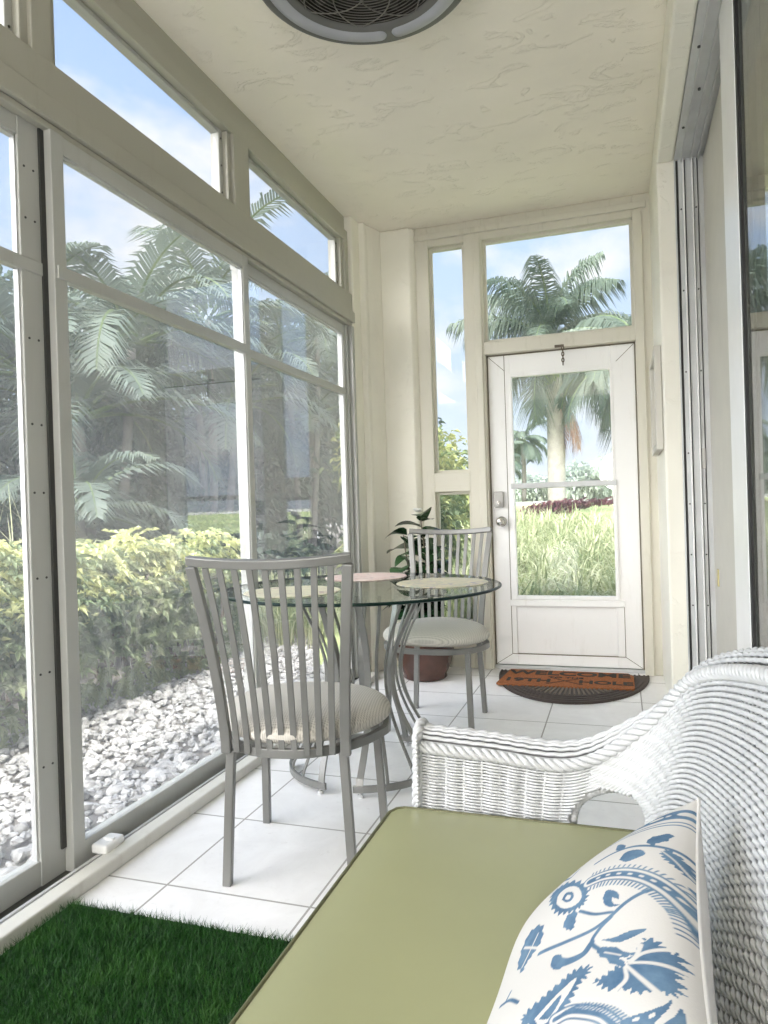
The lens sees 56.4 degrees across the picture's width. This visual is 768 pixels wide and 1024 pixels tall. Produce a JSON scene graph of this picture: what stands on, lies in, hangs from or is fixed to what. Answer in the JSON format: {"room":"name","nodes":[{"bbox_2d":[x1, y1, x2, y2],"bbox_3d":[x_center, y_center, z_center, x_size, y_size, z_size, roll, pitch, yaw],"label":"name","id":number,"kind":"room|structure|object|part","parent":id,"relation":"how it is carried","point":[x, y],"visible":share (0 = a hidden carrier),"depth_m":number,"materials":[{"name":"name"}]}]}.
{"room":"sunroom","nodes":[
{"label":"sunroom","id":0,"kind":"room"},
{"bbox_2d":[1,667,667,954],"bbox_3d":[0.952,1.099,0.360,4.880,0.120,8.450,-2,0,18],"label":"floor","id":1,"kind":"structure","parent":0,"point":[284,867],"depth_m":2.43,"materials":[{"name":"tile"}]},
{"bbox_2d":[0,898,292,1023],"bbox_3d":[-0.524,1.065,1.312,1.116,0.034,1.122,-2,0,18],"label":"mat","id":2,"kind":"object","parent":1,"relation":"on","point":[90,964],"visible":0.74,"depth_m":1.67,"materials":[{"name":"green plant"}]},
{"bbox_2d":[0,677,358,918],"bbox_3d":[-1.375,1.114,0.832,0.125,0.032,7.890,-2,0,18],"label":"track","id":3,"kind":"object","parent":1,"relation":"on","point":[7,911],"depth_m":2.02,"materials":[{"name":"grey metal"}]},
{"bbox_2d":[92,833,123,854],"bbox_3d":[-0.864,1.035,2.242,0.058,0.036,0.090,-2,0,17],"label":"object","id":4,"kind":"object","parent":3,"relation":"on","point":[110,841],"visible":1,"depth_m":2.22,"materials":[{"name":"white plastic"}]},
{"bbox_2d":[0,24,354,912],"bbox_3d":[-1.453,-0.282,0.849,0.125,2.769,7.910,-2,0,18],"label":"window","id":5,"kind":"structure","parent":3,"relation":"attached to","point":[28,260],"depth_m":2.12,"materials":[{"name":"metal"}]},
{"bbox_2d":[0,0,11,31],"bbox_3d":[-1.323,-1.508,1.415,0.038,0.334,1.420,-2,0,18],"label":"window","id":6,"kind":"structure","parent":5,"relation":"attached to","point":[5,5],"depth_m":2.06,"materials":[{"name":"metal"}]},
{"bbox_2d":[11,0,346,240],"bbox_3d":[-1.506,-1.585,0.848,0.100,0.504,7.910,-2,0,18],"label":"window","id":7,"kind":"structure","parent":5,"relation":"attached to","point":[82,9],"depth_m":2.86,"materials":[{"name":"metal"}]},
{"bbox_2d":[249,158,348,291],"bbox_3d":[-0.466,-1.544,3.997,0.100,0.334,1.280,-2,0,18],"label":"window","id":8,"kind":"structure","parent":5,"relation":"attached to","point":[333,250],"depth_m":4.47,"materials":[{"name":"metal"}]},
{"bbox_2d":[0,129,358,924],"bbox_3d":[-1.397,-0.009,0.824,0.081,2.240,7.890,-2,0,18],"label":"window","id":9,"kind":"structure","parent":3,"relation":"attached to","point":[58,151],"depth_m":2.19,"materials":[{"name":"metal"}]},
{"bbox_2d":[230,264,361,691],"bbox_3d":[-0.419,-0.056,3.914,0.095,2.230,1.396,-2,0,18],"label":"window","id":10,"kind":"structure","parent":3,"relation":"attached to","point":[258,278],"depth_m":4.48,"materials":[{"name":"metal"}]},
{"bbox_2d":[185,552,390,886],"bbox_3d":[-0.257,0.590,2.184,0.538,0.962,0.609,-2,0,9],"label":"dining chair","id":11,"kind":"object","parent":1,"relation":"on","point":[303,712],"visible":0.99,"depth_m":1.99,"materials":[{"name":"grey metal"}]},
{"bbox_3d":[-0.446,0.882,2.070,0.045,0.391,0.034,-2,0,9],"label":"leg","id":12,"kind":"part","parent":11,"relation":"part of","materials":[{"name":"grey metal"}]},
{"bbox_3d":[-0.405,0.879,2.461,0.031,0.392,0.067,-2,0,-15],"label":"leg","id":13,"kind":"part","parent":11,"relation":"part of","materials":[{"name":"grey metal"}]},
{"bbox_3d":[-0.299,0.414,1.962,0.370,0.537,0.127,-2,0,9],"label":"slat panel","id":14,"kind":"part","parent":11,"relation":"part of","materials":[{"name":"grey metal"}]},
{"bbox_3d":[-0.299,0.400,1.965,0.469,0.576,0.158,-2,0,9],"label":"backrest","id":15,"kind":"part","parent":11,"relation":"part of","materials":[{"name":"grey metal"}]},
{"bbox_2d":[227,682,390,743],"bbox_3d":[-0.248,0.610,2.238,0.538,0.103,0.499,-2,0,9],"label":"seat cushion","id":16,"kind":"object","parent":11,"relation":"on","point":[369,707],"depth_m":2.04,"materials":[{"name":"fabric"}]},
{"bbox_3d":[-0.246,0.675,2.239,0.526,0.026,0.488,-2,0,9],"label":"seat frame","id":17,"kind":"part","parent":11,"relation":"part of","materials":[{"name":"grey metal"}]},
{"bbox_3d":[-0.098,0.871,2.013,0.045,0.391,0.034,-2,0,9],"label":"leg","id":18,"kind":"part","parent":11,"relation":"part of","materials":[{"name":"grey metal"}]},
{"bbox_3d":[-0.013,0.867,2.397,0.031,0.392,0.067,-2,0,34],"label":"leg","id":19,"kind":"part","parent":11,"relation":"part of","materials":[{"name":"grey metal"}]},
{"bbox_2d":[220,573,501,798],"bbox_3d":[-0.081,0.683,2.979,1.152,0.757,1.152,-2,0,18],"label":"dining table","id":20,"kind":"object","parent":1,"relation":"on","point":[379,590],"visible":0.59,"depth_m":2.82,"materials":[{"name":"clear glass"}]},
{"bbox_2d":[243,586,340,597],"bbox_3d":[-0.360,0.311,2.808,0.380,0.004,0.380,-2,0,18],"label":"placemat","id":21,"kind":"object","parent":20,"relation":"on","point":[290,590],"visible":0.59,"depth_m":2.77,"materials":[{"name":"beige fabric"}]},
{"bbox_3d":[-0.314,0.690,2.862,0.264,0.726,0.264,-2,0,18],"label":"leg","id":22,"kind":"part","parent":20,"relation":"part of","materials":[{"name":"grey metal"}]},
{"bbox_3d":[-0.198,0.685,3.212,0.264,0.726,0.264,-2,0,18],"label":"leg","id":23,"kind":"part","parent":20,"relation":"part of","materials":[{"name":"grey metal"}]},
{"bbox_3d":[-0.093,0.311,2.978,1.152,0.012,1.152,-2,0,18],"label":"glass","id":24,"kind":"part","parent":20,"relation":"part of","materials":[{"name":"clear glass"}]},
{"bbox_2d":[325,573,406,580],"bbox_3d":[-0.083,0.301,3.328,0.380,0.004,0.380,-2,0,18],"label":"placemat","id":25,"kind":"object","parent":20,"relation":"on","point":[356,576],"visible":0.83,"depth_m":3.30,"materials":[{"name":"fabric"}]},
{"bbox_3d":[0.036,0.679,2.747,0.264,0.726,0.264,-2,0,18],"label":"leg","id":26,"kind":"part","parent":20,"relation":"part of","materials":[{"name":"grey metal"}]},
{"bbox_3d":[0.151,0.674,3.097,0.264,0.726,0.264,-2,0,18],"label":"leg","id":27,"kind":"part","parent":20,"relation":"part of","materials":[{"name":"grey metal"}]},
{"bbox_2d":[396,577,487,587],"bbox_3d":[0.240,0.292,2.968,0.380,0.004,0.380,-2,0,18],"label":"placemat","id":28,"kind":"object","parent":20,"relation":"on","point":[449,582],"visible":1,"depth_m":2.94,"materials":[{"name":"beige fabric"}]},
{"bbox_2d":[382,507,455,681],"bbox_3d":[0.216,0.508,4.549,0.489,1.078,0.545,-2,0,18],"label":"potted plant","id":29,"kind":"object","parent":1,"relation":"on","point":[432,668],"visible":0.3,"depth_m":4.43,"materials":[{"name":"green plant"}]},
{"bbox_3d":[0.206,0.403,4.515,0.175,0.753,0.254,-2,0,7],"label":"stem","id":30,"kind":"part","parent":29,"relation":"part of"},
{"bbox_3d":[0.212,-0.013,4.507,0.073,0.029,0.083,-2,0,-29],"label":"flower","id":31,"kind":"part","parent":29,"relation":"part of","materials":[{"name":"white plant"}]},
{"bbox_3d":[0.257,0.887,4.529,0.376,0.318,0.376,-2,0,18],"label":"pot","id":32,"kind":"part","parent":29,"relation":"part of","materials":[{"name":"brown ceramic"}]},
{"bbox_2d":[383,527,492,731],"bbox_3d":[0.283,0.568,3.631,0.538,0.962,0.609,-2,0,19],"label":"dining chair","id":33,"kind":"object","parent":1,"relation":"on","point":[435,631],"visible":0.8,"depth_m":3.70,"materials":[{"name":"grey metal"}]},
{"bbox_3d":[0.024,0.862,3.465,0.031,0.392,0.067,-2,0,44],"label":"leg","id":34,"kind":"part","parent":33,"relation":"part of","materials":[{"name":"grey metal"}]},
{"bbox_3d":[0.175,0.856,3.829,0.045,0.391,0.034,-2,0,19],"label":"leg","id":35,"kind":"part","parent":33,"relation":"part of","materials":[{"name":"grey metal"}]},
{"bbox_2d":[383,617,489,646],"bbox_3d":[0.267,0.589,3.580,0.538,0.103,0.499,-2,0,19],"label":"seat cushion","id":36,"kind":"object","parent":33,"relation":"on","point":[429,631],"depth_m":3.39,"materials":[{"name":"fabric"}]},
{"bbox_3d":[0.269,0.654,3.580,0.526,0.026,0.488,-2,0,19],"label":"seat frame","id":37,"kind":"part","parent":33,"relation":"part of","materials":[{"name":"grey metal"}]},
{"bbox_3d":[0.353,0.387,3.843,0.370,0.537,0.127,-2,0,19],"label":"slat panel","id":38,"kind":"part","parent":33,"relation":"part of","materials":[{"name":"grey metal"}]},
{"bbox_3d":[0.351,0.372,3.840,0.469,0.576,0.158,-2,0,19],"label":"backrest","id":39,"kind":"part","parent":33,"relation":"part of","materials":[{"name":"grey metal"}]},
{"bbox_3d":[0.399,0.851,3.334,0.031,0.392,0.067,-2,0,-5],"label":"leg","id":40,"kind":"part","parent":33,"relation":"part of","materials":[{"name":"grey metal"}]},
{"bbox_3d":[0.508,0.846,3.712,0.045,0.391,0.034,-2,0,19],"label":"leg","id":41,"kind":"part","parent":33,"relation":"part of","materials":[{"name":"grey metal"}]},
{"bbox_2d":[495,663,644,673],"bbox_3d":[1.185,1.006,4.609,0.975,0.022,0.050,-2,0,18],"label":"threshold","id":42,"kind":"object","parent":1,"relation":"on","point":[515,666],"visible":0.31,"depth_m":4.58,"materials":[{"name":"grey metal"}]},
{"bbox_2d":[496,669,649,704],"bbox_3d":[1.074,1.011,4.151,0.900,0.022,0.700,-2,0,18],"label":"doormat","id":43,"kind":"object","parent":1,"relation":"on","point":[548,686],"visible":1,"depth_m":4.14,"materials":[{"name":"black rubber"}]},
{"bbox_3d":[1.093,1.006,4.306,0.780,0.011,0.395,-2,0,18],"label":"coir panel","id":44,"kind":"part","parent":43,"relation":"part of","materials":[{"name":"orange wicker"}]},
{"bbox_2d":[411,646,767,1023],"bbox_3d":[0.170,0.610,0.784,0.736,0.904,1.519,-2,0,18],"label":"wicker loveseat","id":45,"kind":"object","parent":1,"relation":"on","point":[706,739],"visible":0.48,"depth_m":1.20,"materials":[{"name":"white wicker"}]},
{"bbox_3d":[0.081,0.738,1.522,0.015,0.535,0.064,-2,0,18],"label":"arm","id":46,"kind":"part","parent":45,"relation":"part of","materials":[{"name":"white wicker"}]},
{"bbox_2d":[229,806,634,1023],"bbox_3d":[0.066,0.655,0.814,0.508,0.114,1.246,-2,0,18],"label":"seat cushion","id":47,"kind":"object","parent":45,"relation":"on","point":[423,924],"visible":0.7,"depth_m":1.05,"materials":[{"name":"green fabric"}]},
{"bbox_2d":[487,797,717,1023],"bbox_3d":[0.211,0.499,0.728,0.228,0.254,0.526,-2,0,22],"label":"throw pillow","id":48,"kind":"object","parent":47,"relation":"on","point":[625,938],"visible":1,"depth_m":0.69,"materials":[{"name":"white fabric"}]},
{"bbox_3d":[0.258,0.718,1.478,0.366,0.447,0.102,-2,0,18],"label":"arm","id":49,"kind":"part","parent":45,"relation":"part of","materials":[{"name":"white wicker"}]},
{"bbox_3d":[0.449,0.687,1.368,0.080,0.319,0.197,-2,0,-41],"label":"arch trim","id":50,"kind":"part","parent":45,"relation":"part of","materials":[{"name":"white wicker"}]},
{"bbox_2d":[344,216,424,671],"bbox_3d":[0.028,-0.424,4.850,0.438,2.950,0.660,-2,0,18],"label":"wall","id":51,"kind":"structure","parent":0,"point":[381,265],"depth_m":4.79,"materials":[{"name":"paint"}]},
{"bbox_2d":[0,672,378,953],"bbox_3d":[-1.290,1.087,0.804,0.055,0.042,7.890,-2,0,18],"label":"sill","id":52,"kind":"structure","parent":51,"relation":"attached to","point":[75,886],"depth_m":2.17,"materials":[{"name":"paint"}]},
{"bbox_2d":[429,245,469,472],"bbox_3d":[0.446,-1.021,4.812,0.248,1.519,0.025,-2,0,18],"label":"window","id":53,"kind":"structure","parent":51,"relation":"in","point":[431,251],"depth_m":4.83,"materials":[{"name":"paint"}]},
{"bbox_2d":[437,491,473,620],"bbox_3d":[0.487,0.301,4.816,0.248,0.878,0.025,-2,0,18],"label":"window","id":54,"kind":"structure","parent":51,"relation":"in","point":[466,492],"depth_m":4.83,"materials":[{"name":"paint"}]},
{"bbox_2d":[414,193,662,675],"bbox_3d":[0.976,-0.453,4.649,1.495,2.950,0.148,-2,0,18],"label":"door frame","id":55,"kind":"structure","parent":51,"relation":"attached to","point":[471,234],"depth_m":4.66,"materials":[{"name":"paint"}]},
{"bbox_2d":[554,344,564,364],"bbox_3d":[1.109,-0.989,4.520,0.060,0.133,0.022,-2,0,18],"label":"chain","id":56,"kind":"object","parent":55,"relation":"hanging from","point":[560,345],"visible":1,"depth_m":4.51,"materials":[{"name":"grey metal"}]},
{"bbox_2d":[134,0,767,231],"bbox_3d":[0.785,-2.017,0.424,5.060,0.220,8.550,-2,0,18],"label":"ceiling","id":57,"kind":"structure","parent":0,"point":[495,108],"depth_m":3.31,"materials":[{"name":"paint"}]},
{"bbox_2d":[263,0,460,44],"bbox_3d":[-0.070,-1.833,2.380,0.748,0.108,0.748,-2,0,18],"label":"ceiling fan","id":58,"kind":"object","parent":57,"relation":"attached to","point":[353,22],"visible":1,"depth_m":2.61,"materials":[{"name":"metal"}]},
{"bbox_3d":[-0.171,-1.830,2.481,0.196,0.040,0.094,-2,0,27],"label":"blade","id":59,"kind":"part","parent":58,"relation":"part of","materials":[{"name":"grey metal"}]},
{"bbox_2d":[300,0,424,26],"bbox_3d":[-0.069,-1.796,2.380,0.520,0.010,0.520,-2,0,18],"label":"grille","id":60,"kind":"object","parent":58,"relation":"attached to","point":[416,12],"depth_m":2.59,"materials":[{"name":"metal"}]},
{"bbox_3d":[-0.070,-1.827,2.380,0.532,0.056,0.532,-2,0,18],"label":"plate","id":61,"kind":"part","parent":58,"relation":"part of","materials":[{"name":"grey metal"}]},
{"bbox_3d":[-0.016,-1.835,2.514,0.096,0.040,0.201,-2,0,18],"label":"blade","id":62,"kind":"part","parent":58,"relation":"part of","materials":[{"name":"grey metal"}]},
{"bbox_2d":[649,0,767,691],"bbox_3d":[0.597,-0.426,0.508,0.400,2.950,8.550,-2,0,18],"label":"wall","id":63,"kind":"structure","parent":0,"point":[680,16],"depth_m":3.57,"materials":[{"name":"paint"}]},
{"bbox_2d":[482,220,634,341],"bbox_3d":[1.105,-1.462,4.588,0.938,0.676,0.025,-2,0,18],"label":"window","id":64,"kind":"structure","parent":63,"relation":"in","point":[629,222],"depth_m":4.57,"materials":[{"name":"paint"}]},
{"bbox_2d":[486,342,644,669],"bbox_3d":[1.143,-0.024,4.575,0.930,2.042,0.115,-2,0,18],"label":"door","id":65,"kind":"structure","parent":63,"relation":"in","point":[554,630],"depth_m":4.58,"materials":[{"name":"white paint"}]},
{"bbox_3d":[0.764,0.063,4.677,0.068,0.068,0.070,-2,0,18],"label":"knob","id":66,"kind":"part","parent":65,"relation":"part of","materials":[{"name":"silver metal"}]},
{"bbox_3d":[1.147,-0.177,4.593,0.658,0.036,0.044,-2,0,18],"label":"meeting rail","id":67,"kind":"part","parent":65,"relation":"part of","materials":[{"name":"grey metal"}]},
{"bbox_3d":[1.147,-0.175,4.594,0.654,1.475,0.042,-2,0,18],"label":"sash","id":68,"kind":"part","parent":65,"relation":"part of","materials":[{"name":"clear glass"}]},
{"bbox_3d":[1.168,0.585,4.583,0.712,0.040,0.019,-2,0,18],"label":"sill moulding","id":69,"kind":"part","parent":65,"relation":"part of","materials":[{"name":"white paint"}]},
{"bbox_2d":[649,345,663,455],"bbox_3d":[1.477,-0.586,3.886,0.034,0.530,0.540,-2,0,18],"label":"picture frame","id":70,"kind":"object","parent":63,"relation":"attached to","point":[655,364],"visible":1,"depth_m":3.63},
{"bbox_2d":[673,155,716,670],"bbox_3d":[1.548,-0.366,3.526,0.150,2.750,0.065,-2,0,18],"label":"door frame","id":71,"kind":"structure","parent":63,"relation":"attached to","point":[688,174],"depth_m":3.52,"materials":[{"name":"grey metal"}]},
{"bbox_3d":[1.564,-0.262,3.502,0.018,0.100,0.014,-2,0,18],"label":"strike plate","id":72,"kind":"part","parent":71,"relation":"part of","materials":[{"name":"silver metal"}]},
{"bbox_2d":[674,0,760,161],"bbox_3d":[0.362,-1.707,-0.025,0.200,0.070,7.425,-2,0,18],"label":"door track","id":73,"kind":"object","parent":63,"relation":"attached to","point":[703,77],"visible":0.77,"depth_m":2.88,"materials":[{"name":"grey metal"}]},
{"bbox_2d":[703,0,767,654],"bbox_3d":[1.425,-0.365,2.916,0.051,2.720,1.240,-2,0,18],"label":"door","id":74,"kind":"structure","parent":73,"relation":"attached to","point":[713,179],"depth_m":2.95,"materials":[{"name":"white metal"}]},
{"bbox_3d":[1.569,0.309,3.362,0.007,0.080,0.040,-2,0,18],"label":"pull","id":75,"kind":"part","parent":74,"relation":"part of","materials":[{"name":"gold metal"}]},
{"bbox_2d":[719,0,763,650],"bbox_3d":[0.240,-0.316,-0.484,0.044,2.720,6.240,-2,0,18],"label":"door","id":76,"kind":"structure","parent":73,"relation":"attached to","point":[732,16],"depth_m":2.22,"materials":[{"name":"white metal"}]},
{"label":"outside","id":77,"kind":"structure","parent":0,"visible":0},
{"bbox_2d":[0,519,343,867],"bbox_3d":[-0.110,1.199,47.439,150.000,0.400,150.000,-2,0,18],"label":"ground","id":78,"kind":"structure","parent":77,"point":[6,849],"depth_m":3.95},
{"bbox_2d":[0,320,15,463],"bbox_3d":[-5.698,-0.917,6.444,4.372,4.507,4.900,-2,0,18],"label":"areca palm","id":79,"kind":"object","parent":78,"relation":"on","point":[12,338],"visible":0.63,"depth_m":7.35,"materials":[{"name":"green plant"}]},
{"bbox_2d":[0,397,21,544],"bbox_3d":[-7.370,-0.470,8.634,5.105,4.730,8.158,-2,0,-6],"label":"shade tree","id":80,"kind":"object","parent":78,"relation":"on","point":[10,465],"visible":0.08,"depth_m":10.75,"materials":[{"name":"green plant"}]},
{"bbox_2d":[0,476,124,660],"bbox_3d":[-3.307,0.480,5.734,2.640,1.545,2.826,-2,0,-28],"label":"spiky grass","id":81,"kind":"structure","parent":78,"relation":"on","point":[9,539],"depth_m":5.71,"materials":[{"name":"plant"}]},
{"bbox_2d":[0,449,204,571],"bbox_3d":[-3.092,0.271,7.334,2.609,1.950,2.572,-2,0,18],"label":"areca palm","id":82,"kind":"object","parent":78,"relation":"on","point":[87,486],"visible":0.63,"depth_m":7.11,"materials":[{"name":"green plant"}]},
{"bbox_2d":[0,465,256,583],"bbox_3d":[-3.733,0.502,10.596,3.179,2.688,7.308,-2,0,9],"label":"shrub","id":83,"kind":"object","parent":78,"relation":"on","point":[191,511],"visible":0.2,"depth_m":10.45,"materials":[{"name":"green plant"}]},
{"bbox_2d":[0,526,261,749],"bbox_3d":[-2.439,0.724,3.739,1.493,1.204,5.296,-2,0,18],"label":"hedge","id":84,"kind":"object","parent":78,"relation":"on","point":[133,586],"visible":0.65,"depth_m":4.58,"materials":[{"name":"green plant"}]},
{"bbox_3d":[-2.373,0.842,3.704,1.112,0.808,5.261,-2,0,18],"label":"stem","id":85,"kind":"part","parent":84,"relation":"part of","materials":[{"name":"plant"}]},
{"bbox_2d":[0,264,280,550],"bbox_3d":[-5.206,-1.311,12.698,7.182,6.524,7.299,-2,0,-25],"label":"shade tree","id":86,"kind":"object","parent":78,"relation":"on","point":[109,445],"visible":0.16,"depth_m":11.94,"materials":[{"name":"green plant"}]},
{"bbox_2d":[0,227,286,543],"bbox_3d":[-3.964,-1.202,9.022,4.613,4.944,5.294,-2,0,43],"label":"areca palm","id":87,"kind":"object","parent":78,"relation":"on","point":[91,364],"visible":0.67,"depth_m":8.94,"materials":[{"name":"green plant"}]},
{"bbox_2d":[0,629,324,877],"bbox_3d":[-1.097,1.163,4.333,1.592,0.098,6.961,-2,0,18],"label":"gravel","id":88,"kind":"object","parent":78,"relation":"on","point":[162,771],"visible":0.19,"depth_m":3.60,"materials":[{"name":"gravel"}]},
{"bbox_2d":[68,189,339,544],"bbox_3d":[-3.056,-1.792,12.271,4.854,6.040,5.435,-2,0,18],"label":"areca palm","id":89,"kind":"object","parent":78,"relation":"on","point":[271,305],"visible":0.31,"depth_m":11.99,"materials":[{"name":"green plant"}]},
{"bbox_2d":[103,304,342,557],"bbox_3d":[-3.642,-1.674,17.446,7.295,7.102,8.729,-2,0,40],"label":"shade tree","id":90,"kind":"object","parent":78,"relation":"on","point":[266,523],"visible":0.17,"depth_m":15.65,"materials":[{"name":"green plant"}]},
{"bbox_2d":[146,566,340,648],"bbox_3d":[-1.067,0.849,7.176,2.825,0.656,2.949,-2,0,5],"label":"grass","id":91,"kind":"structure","parent":78,"relation":"on","point":[276,610],"depth_m":6.27,"materials":[{"name":"green plant"}]},
{"bbox_2d":[192,271,340,552],"bbox_3d":[-1.653,-1.975,15.356,5.497,6.294,5.210,-2,0,18],"label":"areca palm","id":92,"kind":"object","parent":78,"relation":"on","point":[318,346],"visible":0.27,"depth_m":15.04,"materials":[{"name":"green plant"}]},
{"bbox_2d":[226,529,321,579],"bbox_3d":[-1.683,0.902,10.543,1.409,1.351,2.149,-2,0,18],"label":"shrub","id":93,"kind":"object","parent":78,"relation":"on","point":[268,547],"visible":0.33,"depth_m":10.27,"materials":[{"name":"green plant"}]},
{"bbox_2d":[188,298,445,542],"bbox_3d":[-2.279,-2.574,21.379,7.532,7.477,12.726,-2,0,18],"label":"shade tree","id":94,"kind":"object","parent":78,"relation":"on","point":[337,503],"visible":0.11,"depth_m":16.95,"materials":[{"name":"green plant"}]},
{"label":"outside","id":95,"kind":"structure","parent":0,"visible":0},
{"bbox_2d":[320,504,612,664],"bbox_3d":[22.304,-0.591,58.380,72.400,1.700,115.140,-2,0,18],"label":"ground","id":96,"kind":"structure","parent":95,"point":[518,507],"depth_m":18.46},
{"bbox_2d":[319,419,469,528],"bbox_3d":[0.455,-0.408,10.630,2.602,2.675,2.260,-2,0,-27],"label":"tree","id":97,"kind":"object","parent":96,"relation":"on","point":[445,463],"visible":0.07,"depth_m":10.29,"materials":[{"name":"green plant"}]},
{"bbox_2d":[332,494,470,573],"bbox_3d":[0.181,0.410,6.926,1.439,1.591,1.289,-2,0,18],"label":"tree","id":98,"kind":"object","parent":96,"relation":"on","point":[449,512],"visible":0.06,"depth_m":6.75,"materials":[{"name":"green plant"}]},
{"bbox_2d":[325,500,615,618],"bbox_3d":[2.780,0.361,8.263,5.384,1.154,7.228,-2,0,14],"label":"ornamental grass","id":99,"kind":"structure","parent":96,"relation":"on","point":[568,554],"depth_m":6.99,"materials":[{"name":"green plant"}]},
{"bbox_2d":[464,441,524,479],"bbox_3d":[6.266,-2.207,40.127,3.540,3.380,3.257,-2,0,18],"label":"coconut palm","id":100,"kind":"object","parent":96,"relation":"on","point":[518,465],"visible":0.14,"depth_m":39.60,"materials":[{"name":"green plant"}]},
{"bbox_2d":[514,420,546,501],"bbox_3d":[8.211,-2.983,42.545,3.342,4.787,3.332,-2,0,18],"label":"coconut palm","id":101,"kind":"object","parent":96,"relation":"on","point":[527,451],"visible":0.59,"depth_m":42.23,"materials":[{"name":"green plant"}]},
{"bbox_3d":[8.182,-3.921,42.542,3.342,2.909,3.332,-2,0,18],"label":"crown","id":102,"kind":"part","parent":101,"relation":"part of","materials":[{"name":"green plant"}]},
{"bbox_2d":[515,471,547,501],"bbox_3d":[10.486,-1.423,49.032,3.738,2.808,3.946,-2,0,-45],"label":"tree","id":103,"kind":"object","parent":96,"relation":"on","point":[534,494],"visible":0.37,"depth_m":48.32,"materials":[{"name":"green plant"}]},
{"bbox_2d":[446,251,631,501],"bbox_3d":[4.250,-3.274,18.821,5.197,6.654,5.161,-2,0,1],"label":"royal palm","id":104,"kind":"object","parent":96,"relation":"on","point":[538,316],"visible":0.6,"depth_m":18.13,"materials":[{"name":"green plant"}]},
{"bbox_2d":[520,496,612,516],"bbox_3d":[5.578,-0.036,14.591,5.580,0.647,1.006,-2,0,18],"label":"hedge","id":105,"kind":"object","parent":96,"relation":"on","point":[556,505],"visible":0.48,"depth_m":14.94,"materials":[{"name":"red plant"}]},
{"bbox_2d":[565,458,611,499],"bbox_3d":[12.778,-1.719,46.442,4.246,3.552,3.844,-2,0,18],"label":"tree","id":106,"kind":"object","parent":96,"relation":"on","point":[591,492],"visible":0.61,"depth_m":45.43,"materials":[{"name":"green plant"}]},
{"bbox_2d":[549,314,631,459],"bbox_3d":[5.218,-2.089,13.999,4.131,4.601,3.932,-2,0,18],"label":"royal palm","id":107,"kind":"object","parent":96,"relation":"on","point":[581,383],"visible":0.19,"depth_m":14.38,"materials":[{"name":"green plant"}]},
{"bbox_2d":[585,459,612,497],"bbox_3d":[17.306,-2.082,55.349,5.748,3.982,4.396,-2,0,18],"label":"tree","id":108,"kind":"object","parent":96,"relation":"on","point":[595,462],"visible":0.02,"depth_m":55.04,"materials":[{"name":"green plant"}]},
{"bbox_2d":[591,450,612,498],"bbox_3d":[15.000,-2.369,43.340,4.145,4.518,3.531,-2,0,41],"label":"tree","id":109,"kind":"object","parent":96,"relation":"on","point":[606,475],"visible":0.08,"depth_m":43.63,"materials":[{"name":"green plant"}]},
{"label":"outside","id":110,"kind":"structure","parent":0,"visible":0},
{"bbox_2d":[7,499,609,521],"bbox_3d":[13.666,-0.570,25.499,70.000,0.140,3.000,-2,0,18],"label":"road","id":111,"kind":"structure","parent":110,"point":[532,502],"depth_m":26.64,"materials":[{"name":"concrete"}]}
]}

